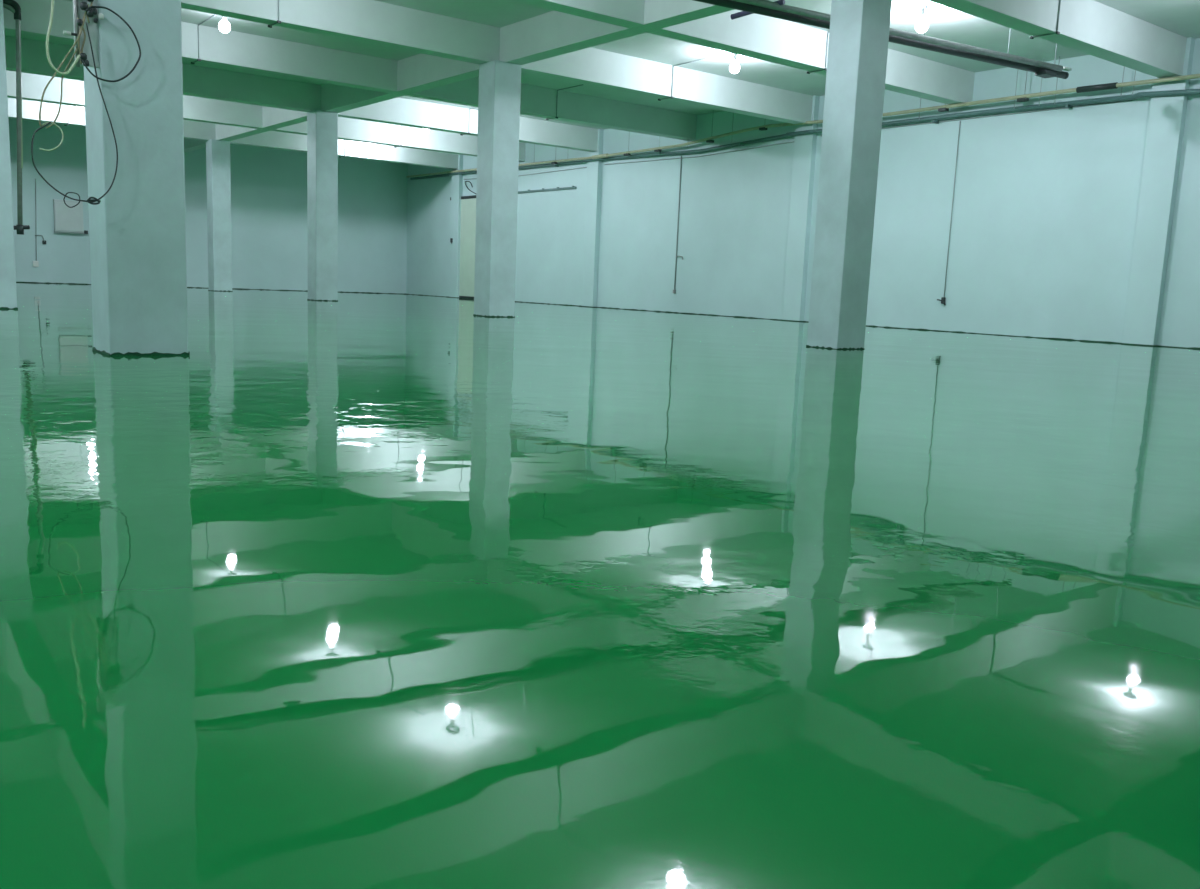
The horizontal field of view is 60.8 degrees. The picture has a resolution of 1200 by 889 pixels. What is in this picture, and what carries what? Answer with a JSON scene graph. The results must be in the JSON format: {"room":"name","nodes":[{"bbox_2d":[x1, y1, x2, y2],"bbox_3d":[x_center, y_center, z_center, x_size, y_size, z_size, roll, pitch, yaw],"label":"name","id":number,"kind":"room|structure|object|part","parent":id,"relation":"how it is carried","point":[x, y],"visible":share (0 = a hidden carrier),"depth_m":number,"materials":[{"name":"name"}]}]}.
{"room":"flooded basement","nodes":[
{"label":"flooded basement","id":0,"kind":"room"},
{"bbox_2d":[8,118,407,293],"bbox_3d":[-17.406,-7.577,31.766,25.050,5.070,0.200,-4,11,-37],"label":"wall","id":1,"kind":"structure","parent":0,"point":[269,237],"depth_m":35.75,"materials":[{"name":"paint"}]},
{"bbox_2d":[33,179,38,266],"bbox_3d":[-17.508,-6.861,31.661,0.192,2.680,0.050,-4,11,-37],"label":"conduit","id":2,"kind":"object","parent":1,"relation":"attached to","point":[35,263],"visible":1,"depth_m":31.78,"materials":[{"name":"grey metal"}]},
{"bbox_2d":[33,261,38,266],"bbox_3d":[-17.572,-5.625,31.843,0.160,0.180,0.050,-4,11,-37],"label":"socket","id":3,"kind":"object","parent":2,"relation":"attached to","point":[35,263],"depth_m":31.83,"materials":[{"name":"white plastic"}]},
{"bbox_2d":[53,199,87,233],"bbox_3d":[-16.668,-7.162,32.195,0.950,1.020,0.130,-4,11,-37],"label":"electrical panel","id":4,"kind":"object","parent":1,"relation":"attached to","point":[66,219],"visible":0.98,"depth_m":32.11,"materials":[{"name":"grey metal"}]},
{"bbox_3d":[-16.690,-7.146,32.119,0.760,0.870,0.025,-4,11,-37],"label":"box door","id":5,"kind":"part","parent":4,"relation":"part of","materials":[{"name":"grey metal"}]},
{"bbox_2d":[19,282,405,293],"bbox_3d":[-17.446,-5.074,32.073,25.050,0.032,0.006,-4,11,-37],"label":"baseboard","id":6,"kind":"structure","parent":1,"relation":"attached to","point":[19,282],"depth_m":35.77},
{"bbox_2d":[0,282,1199,888],"bbox_3d":[-5.116,-1.986,16.262,25.450,0.200,40.980,-4,11,-37],"label":"water","id":7,"kind":"structure","parent":0,"point":[356,590],"depth_m":2.10,"materials":[{"name":"green liquid"}]},
{"bbox_2d":[0,0,17,308],"bbox_3d":[-8.261,-4.075,13.688,0.562,4.460,0.562,-4,11,-37],"label":"concrete column","id":8,"kind":"structure","parent":7,"relation":"on","point":[8,294],"depth_m":13.72,"materials":[{"name":"white concrete"}]},
{"bbox_2d":[84,0,189,355],"bbox_3d":[-3.404,-2.901,7.439,0.562,4.460,0.562,-4,11,-37],"label":"concrete column","id":9,"kind":"structure","parent":7,"relation":"on","point":[137,230],"depth_m":7.38,"materials":[{"name":"white concrete"}]},
{"bbox_2d":[63,0,103,67],"bbox_3d":[-3.532,-2.907,6.987,0.251,0.640,0.119,-4,11,-37],"label":"bracket","id":10,"kind":"object","parent":9,"relation":"attached to","point":[79,6],"visible":0.99,"depth_m":7.01,"materials":[{"name":"grey metal"}]},
{"bbox_2d":[39,17,85,150],"bbox_3d":[-3.650,-2.452,6.945,0.316,0.918,0.035,-4,11,-37],"label":"cable","id":11,"kind":"object","parent":10,"relation":"hanging from","point":[77,39],"visible":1,"depth_m":6.95,"materials":[{"name":"beige plastic"}]},
{"bbox_2d":[46,0,80,74],"bbox_3d":[-3.610,-2.918,6.859,0.212,0.846,0.016,-4,11,-37],"label":"hose","id":12,"kind":"object","parent":10,"relation":"attached to","point":[52,1],"visible":1,"depth_m":6.84,"materials":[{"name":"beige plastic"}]},
{"bbox_2d":[31,22,117,207],"bbox_3d":[-3.587,-2.248,6.979,0.542,1.245,0.024,-4,11,-37],"label":"cable","id":13,"kind":"object","parent":10,"relation":"hanging from","point":[90,200],"visible":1,"depth_m":7.05,"materials":[{"name":"rubber"}]},
{"bbox_3d":[-3.569,-2.906,6.970,0.024,0.640,0.024,0,9,-15],"label":"rail","id":14,"kind":"part","parent":10,"relation":"part of","materials":[{"name":"metal"}]},
{"bbox_3d":[-3.537,-2.925,7.037,0.155,0.620,0.030,-4,11,-37],"label":"mounting plate","id":15,"kind":"part","parent":10,"relation":"part of","materials":[{"name":"grey metal"}]},
{"bbox_2d":[81,6,140,81],"bbox_3d":[-3.372,-2.753,7.050,0.391,0.492,0.012,-4,11,-37],"label":"cable","id":16,"kind":"object","parent":10,"relation":"hanging from","point":[90,7],"visible":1,"depth_m":7.08,"materials":[{"name":"grey rubber"}]},
{"bbox_2d":[206,139,231,290],"bbox_3d":[-11.575,-6.920,31.076,0.562,4.460,0.562,-4,11,-37],"label":"concrete column","id":17,"kind":"structure","parent":7,"relation":"on","point":[218,174],"depth_m":30.87,"materials":[{"name":"white concrete"}]},
{"bbox_2d":[307,110,337,300],"bbox_3d":[-6.734,-5.745,24.816,0.562,4.460,0.562,-4,11,-37],"label":"concrete column","id":18,"kind":"structure","parent":7,"relation":"on","point":[322,126],"depth_m":24.61,"materials":[{"name":"white concrete"}]},
{"bbox_2d":[473,60,520,316],"bbox_3d":[-1.870,-4.572,18.574,0.562,4.460,0.562,-4,11,-37],"label":"concrete column","id":19,"kind":"structure","parent":7,"relation":"on","point":[499,81],"depth_m":18.36,"materials":[{"name":"white concrete"}]},
{"bbox_2d":[806,0,891,348],"bbox_3d":[3.010,-3.401,12.344,0.532,4.460,0.492,-4,11,-37],"label":"concrete column","id":20,"kind":"structure","parent":7,"relation":"on","point":[859,29],"depth_m":12.19,"materials":[{"name":"white concrete"}]},
{"bbox_2d":[4,0,1199,129],"bbox_3d":[-4.901,-7.189,15.451,25.450,0.200,40.980,-4,11,-37],"label":"ceiling","id":21,"kind":"structure","parent":0,"point":[1181,17],"depth_m":18.50,"materials":[{"name":"paint"}]},
{"bbox_2d":[8,98,215,140],"bbox_3d":[-14.668,-9.197,28.392,7.720,0.610,0.340,-4,11,-37],"label":"ceiling beam","id":22,"kind":"structure","parent":21,"relation":"attached to","point":[196,130],"depth_m":28.16,"materials":[{"name":"paint"}]},
{"bbox_2d":[6,70,261,128],"bbox_3d":[-12.236,-8.610,25.271,7.720,0.610,0.340,-4,11,-37],"label":"ceiling beam","id":23,"kind":"structure","parent":21,"relation":"attached to","point":[199,109],"depth_m":26.26,"materials":[{"name":"paint"}]},
{"bbox_2d":[5,36,320,111],"bbox_3d":[-9.804,-8.024,22.149,7.720,0.610,0.340,-4,11,-37],"label":"ceiling beam","id":24,"kind":"structure","parent":21,"relation":"attached to","point":[198,81],"depth_m":22.88,"materials":[{"name":"paint"}]},
{"bbox_2d":[3,0,396,92],"bbox_3d":[-7.372,-7.438,19.029,7.720,0.610,0.340,-4,11,-37],"label":"ceiling beam","id":25,"kind":"structure","parent":21,"relation":"attached to","point":[218,47],"depth_m":19.48,"materials":[{"name":"paint"}]},
{"bbox_2d":[3,0,29,234],"bbox_3d":[-9.814,-5.433,17.039,0.428,3.785,0.187,-4,11,-37],"label":"pipe","id":26,"kind":"object","parent":25,"relation":"hanging from","point":[13,6],"visible":0.94,"depth_m":17.07,"materials":[{"name":"metal"}]},
{"bbox_2d":[191,15,215,63],"bbox_3d":[-7.461,-7.403,18.901,0.060,0.640,2.266,-4,11,-37],"label":"conduit","id":27,"kind":"object","parent":25,"relation":"attached to","point":[198,59],"visible":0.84,"depth_m":18.78,"materials":[{"name":"grey metal"}]},
{"bbox_2d":[181,0,499,63],"bbox_3d":[-4.940,-6.851,15.907,7.720,0.610,0.340,-4,11,-37],"label":"ceiling beam","id":28,"kind":"structure","parent":21,"relation":"attached to","point":[374,22],"depth_m":16.69,"materials":[{"name":"paint"}]},
{"bbox_2d":[268,0,280,27],"bbox_3d":[-5.013,-6.818,15.792,0.060,0.640,2.266,-4,11,-37],"label":"conduit","id":29,"kind":"object","parent":28,"relation":"attached to","point":[278,21],"visible":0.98,"depth_m":15.72,"materials":[{"name":"grey metal"}]},
{"bbox_2d":[230,131,458,168],"bbox_3d":[-8.127,-9.706,33.393,8.100,0.610,0.340,-4,11,-37],"label":"ceiling beam","id":30,"kind":"structure","parent":21,"relation":"attached to","point":[269,139],"depth_m":33.55,"materials":[{"name":"paint"}]},
{"bbox_2d":[271,117,524,161],"bbox_3d":[-5.695,-9.120,30.272,8.100,0.610,0.340,-4,11,-37],"label":"ceiling beam","id":31,"kind":"structure","parent":21,"relation":"attached to","point":[350,129],"depth_m":30.02,"materials":[{"name":"paint"}]},
{"bbox_2d":[338,97,597,151],"bbox_3d":[-3.263,-8.533,27.151,8.100,0.610,0.340,-4,11,-37],"label":"ceiling beam","id":32,"kind":"structure","parent":21,"relation":"attached to","point":[397,111],"depth_m":26.57,"materials":[{"name":"paint"}]},
{"bbox_2d":[184,0,768,151],"bbox_3d":[-1.544,-7.052,18.093,0.340,0.610,40.580,-4,11,-37],"label":"ceiling beam","id":33,"kind":"structure","parent":21,"relation":"attached to","point":[553,33],"depth_m":17.82,"materials":[{"name":"paint"}]},
{"bbox_2d":[405,76,696,140],"bbox_3d":[-0.831,-7.947,24.030,8.100,0.610,0.340,-4,11,-37],"label":"ceiling beam","id":34,"kind":"structure","parent":21,"relation":"attached to","point":[536,101],"depth_m":24.23,"materials":[{"name":"paint"}]},
{"bbox_2d":[546,84,582,119],"bbox_3d":[-1.079,-7.900,23.782,0.060,0.640,2.266,-4,11,-37],"label":"conduit","id":35,"kind":"object","parent":34,"relation":"attached to","point":[582,84],"visible":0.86,"depth_m":23.64,"materials":[{"name":"grey metal"}]},
{"bbox_2d":[512,0,644,27],"bbox_3d":[-2.508,-6.265,12.786,7.720,0.610,0.340,-4,11,-37],"label":"ceiling beam","id":36,"kind":"structure","parent":21,"relation":"attached to","point":[623,13],"depth_m":14.64,"materials":[{"name":"paint"}]},
{"bbox_2d":[521,47,812,123],"bbox_3d":[1.601,-7.361,20.909,8.100,0.610,0.340,-4,11,-37],"label":"ceiling beam","id":37,"kind":"structure","parent":21,"relation":"attached to","point":[590,66],"depth_m":20.63,"materials":[{"name":"paint"}]},
{"bbox_2d":[658,58,707,100],"bbox_3d":[1.377,-7.316,20.679,0.060,0.640,2.266,-4,11,-37],"label":"conduit","id":38,"kind":"object","parent":37,"relation":"attached to","point":[705,58],"visible":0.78,"depth_m":20.55,"materials":[{"name":"grey metal"}]},
{"bbox_2d":[406,56,1199,177],"bbox_3d":[4.842,-7.406,22.887,0.147,0.865,39.800,-4,11,-37],"label":"pipe","id":39,"kind":"object","parent":21,"relation":"hanging from","point":[1020,98],"visible":0.81,"depth_m":20.38,"materials":[{"name":"beige metal"}]},
{"bbox_2d":[647,9,974,104],"bbox_3d":[4.033,-6.774,17.788,8.100,0.610,0.340,-4,11,-37],"label":"ceiling beam","id":40,"kind":"structure","parent":21,"relation":"attached to","point":[757,36],"depth_m":17.05,"materials":[{"name":"paint"}]},
{"bbox_2d":[807,32,828,73],"bbox_3d":[3.786,-6.727,17.539,0.060,0.640,2.266,-4,11,-37],"label":"conduit","id":41,"kind":"object","parent":40,"relation":"attached to","point":[825,68],"visible":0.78,"depth_m":17.46,"materials":[{"name":"grey metal"}]},
{"bbox_2d":[694,0,1071,78],"bbox_3d":[1.578,-6.041,13.243,13.582,0.860,0.743,-3,10,-29],"label":"pipe","id":42,"kind":"object","parent":21,"relation":"hanging from","point":[777,9],"visible":0.97,"depth_m":14.73,"materials":[{"name":"metal"}]},
{"bbox_3d":[4.720,-6.215,14.803,0.012,0.740,0.010,-4,11,-37],"label":"hanger rod","id":43,"kind":"part","parent":42,"relation":"part of","materials":[{"name":"grey metal"}]},
{"bbox_3d":[7.468,-6.010,16.359,0.180,0.040,0.070,-4,11,-37],"label":"tag plate","id":44,"kind":"part","parent":42,"relation":"part of","materials":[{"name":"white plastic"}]},
{"bbox_2d":[918,5,928,17],"bbox_3d":[4.952,-6.525,15.705,0.200,0.386,0.195,-4,11,-37],"label":"ceiling lamp","id":45,"kind":"object","parent":21,"relation":"hanging from","point":[922,7],"visible":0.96,"depth_m":15.66,"materials":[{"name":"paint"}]},
{"bbox_2d":[928,0,1186,77],"bbox_3d":[6.465,-6.188,14.667,8.100,0.610,0.340,-4,11,-37],"label":"ceiling beam","id":46,"kind":"structure","parent":21,"relation":"attached to","point":[1091,27],"depth_m":15.16,"materials":[{"name":"paint"}]},
{"bbox_2d":[1030,0,1060,38],"bbox_3d":[6.416,-6.156,14.570,0.060,0.640,2.266,-4,11,-37],"label":"conduit","id":47,"kind":"object","parent":46,"relation":"attached to","point":[1056,32],"visible":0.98,"depth_m":14.50,"materials":[{"name":"grey metal"}]},
{"bbox_2d":[406,38,1199,347],"bbox_3d":[5.002,-5.367,23.510,0.200,5.070,40.580,-4,11,-37],"label":"wall","id":48,"kind":"structure","parent":0,"point":[1045,203],"depth_m":21.20,"materials":[{"name":"paint"}]},
{"bbox_2d":[449,154,462,296],"bbox_3d":[-5.084,-7.754,36.169,0.150,5.070,0.540,-4,11,-37],"label":"trim","id":49,"kind":"structure","parent":48,"relation":"attached to","point":[457,180],"depth_m":36.10,"materials":[{"name":"paint"}]},
{"bbox_2d":[450,195,475,298],"bbox_3d":[-4.274,-6.794,35.219,0.125,3.508,3.750,-4,11,-37],"label":"door","id":50,"kind":"structure","parent":48,"relation":"in","point":[468,203],"depth_m":35.67,"materials":[{"name":"paint"}]},
{"bbox_3d":[-4.178,-8.478,34.978,0.056,0.100,3.750,-4,11,-37],"label":"rail","id":51,"kind":"part","parent":50,"relation":"part of","materials":[{"name":"metal"}]},
{"bbox_2d":[463,167,586,179],"bbox_3d":[-2.540,-8.677,32.852,0.024,0.104,7.300,-4,11,-37],"label":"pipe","id":52,"kind":"object","parent":48,"relation":"attached to","point":[582,167],"visible":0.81,"depth_m":31.65,"materials":[{"name":"grey plastic"}]},
{"bbox_2d":[518,186,576,192],"bbox_3d":[-1.871,-7.966,32.020,0.060,0.085,3.780,-4,11,-37],"label":"door track","id":53,"kind":"object","parent":48,"relation":"attached to","point":[572,187],"visible":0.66,"depth_m":31.63,"materials":[{"name":"grey metal"}]},
{"bbox_2d":[582,129,603,306],"bbox_3d":[-0.220,-6.582,29.927,0.150,5.070,0.540,-4,11,-37],"label":"trim","id":54,"kind":"structure","parent":48,"relation":"attached to","point":[594,168],"depth_m":29.87,"materials":[{"name":"paint"}]},
{"bbox_2d":[673,155,682,293],"bbox_3d":[2.135,-5.795,26.995,0.054,3.590,0.354,-4,11,-33],"label":"hanging cable","id":55,"kind":"object","parent":48,"relation":"attached to","point":[674,290],"visible":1,"depth_m":27.10,"materials":[{"name":"grey rubber"}]},
{"bbox_2d":[604,141,793,164],"bbox_3d":[2.340,-7.516,26.588,0.024,0.134,7.251,-4,11,-37],"label":"cable","id":56,"kind":"object","parent":48,"relation":"attached to","point":[792,141],"visible":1,"depth_m":26.15,"materials":[{"name":"grey plastic"}]},
{"bbox_2d":[782,95,819,320],"bbox_3d":[4.644,-5.409,23.685,0.150,5.070,0.540,-4,11,-37],"label":"pillar","id":57,"kind":"structure","parent":48,"relation":"attached to","point":[804,145],"depth_m":23.64,"materials":[{"name":"paint"}]},
{"bbox_2d":[410,89,1199,179],"bbox_3d":[4.949,-7.013,23.044,0.246,0.272,39.800,-4,11,-37],"label":"pipe","id":58,"kind":"object","parent":48,"relation":"attached to","point":[1067,104],"visible":0.87,"depth_m":20.78,"materials":[{"name":"grey metal"}]},
{"bbox_2d":[411,294,1199,348],"bbox_3d":[4.817,-2.870,23.836,0.006,0.026,40.580,-4,11,-37],"label":"baseboard","id":59,"kind":"structure","parent":48,"relation":"attached to","point":[411,294],"depth_m":21.66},
{"bbox_2d":[937,121,960,304],"bbox_3d":[7.060,-4.648,20.642,0.193,3.640,0.084,10,12,40],"label":"hanging cable","id":60,"kind":"object","parent":48,"relation":"attached to","point":[943,299],"visible":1,"depth_m":20.67,"materials":[{"name":"grey rubber"}]},
{"bbox_2d":[937,297,945,304],"bbox_3d":[6.989,-2.930,20.910,0.193,0.160,0.084,10,12,40],"label":"tap","id":61,"kind":"object","parent":60,"relation":"on","point":[943,299],"depth_m":20.87,"materials":[{"name":"paint"}]},
{"bbox_2d":[821,100,1132,135],"bbox_3d":[7.118,-6.483,20.445,0.024,0.034,6.950,-4,11,-37],"label":"cable","id":62,"kind":"object","parent":48,"relation":"attached to","point":[1125,100],"visible":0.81,"depth_m":19.50,"materials":[{"name":"grey plastic"}]},
{"bbox_2d":[1121,343,1157,345],"bbox_3d":[9.403,-1.742,17.829,0.156,0.018,0.552,-4,11,-37],"label":"trim","id":63,"kind":"structure","parent":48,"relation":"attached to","point":[1121,343],"depth_m":17.75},
{"bbox_2d":[1122,37,1194,344],"bbox_3d":[9.508,-4.236,17.443,0.150,5.070,0.540,-4,11,-37],"label":"pillar","id":64,"kind":"structure","parent":48,"relation":"attached to","point":[1167,114],"depth_m":17.42,"materials":[{"name":"paint"}]}
]}

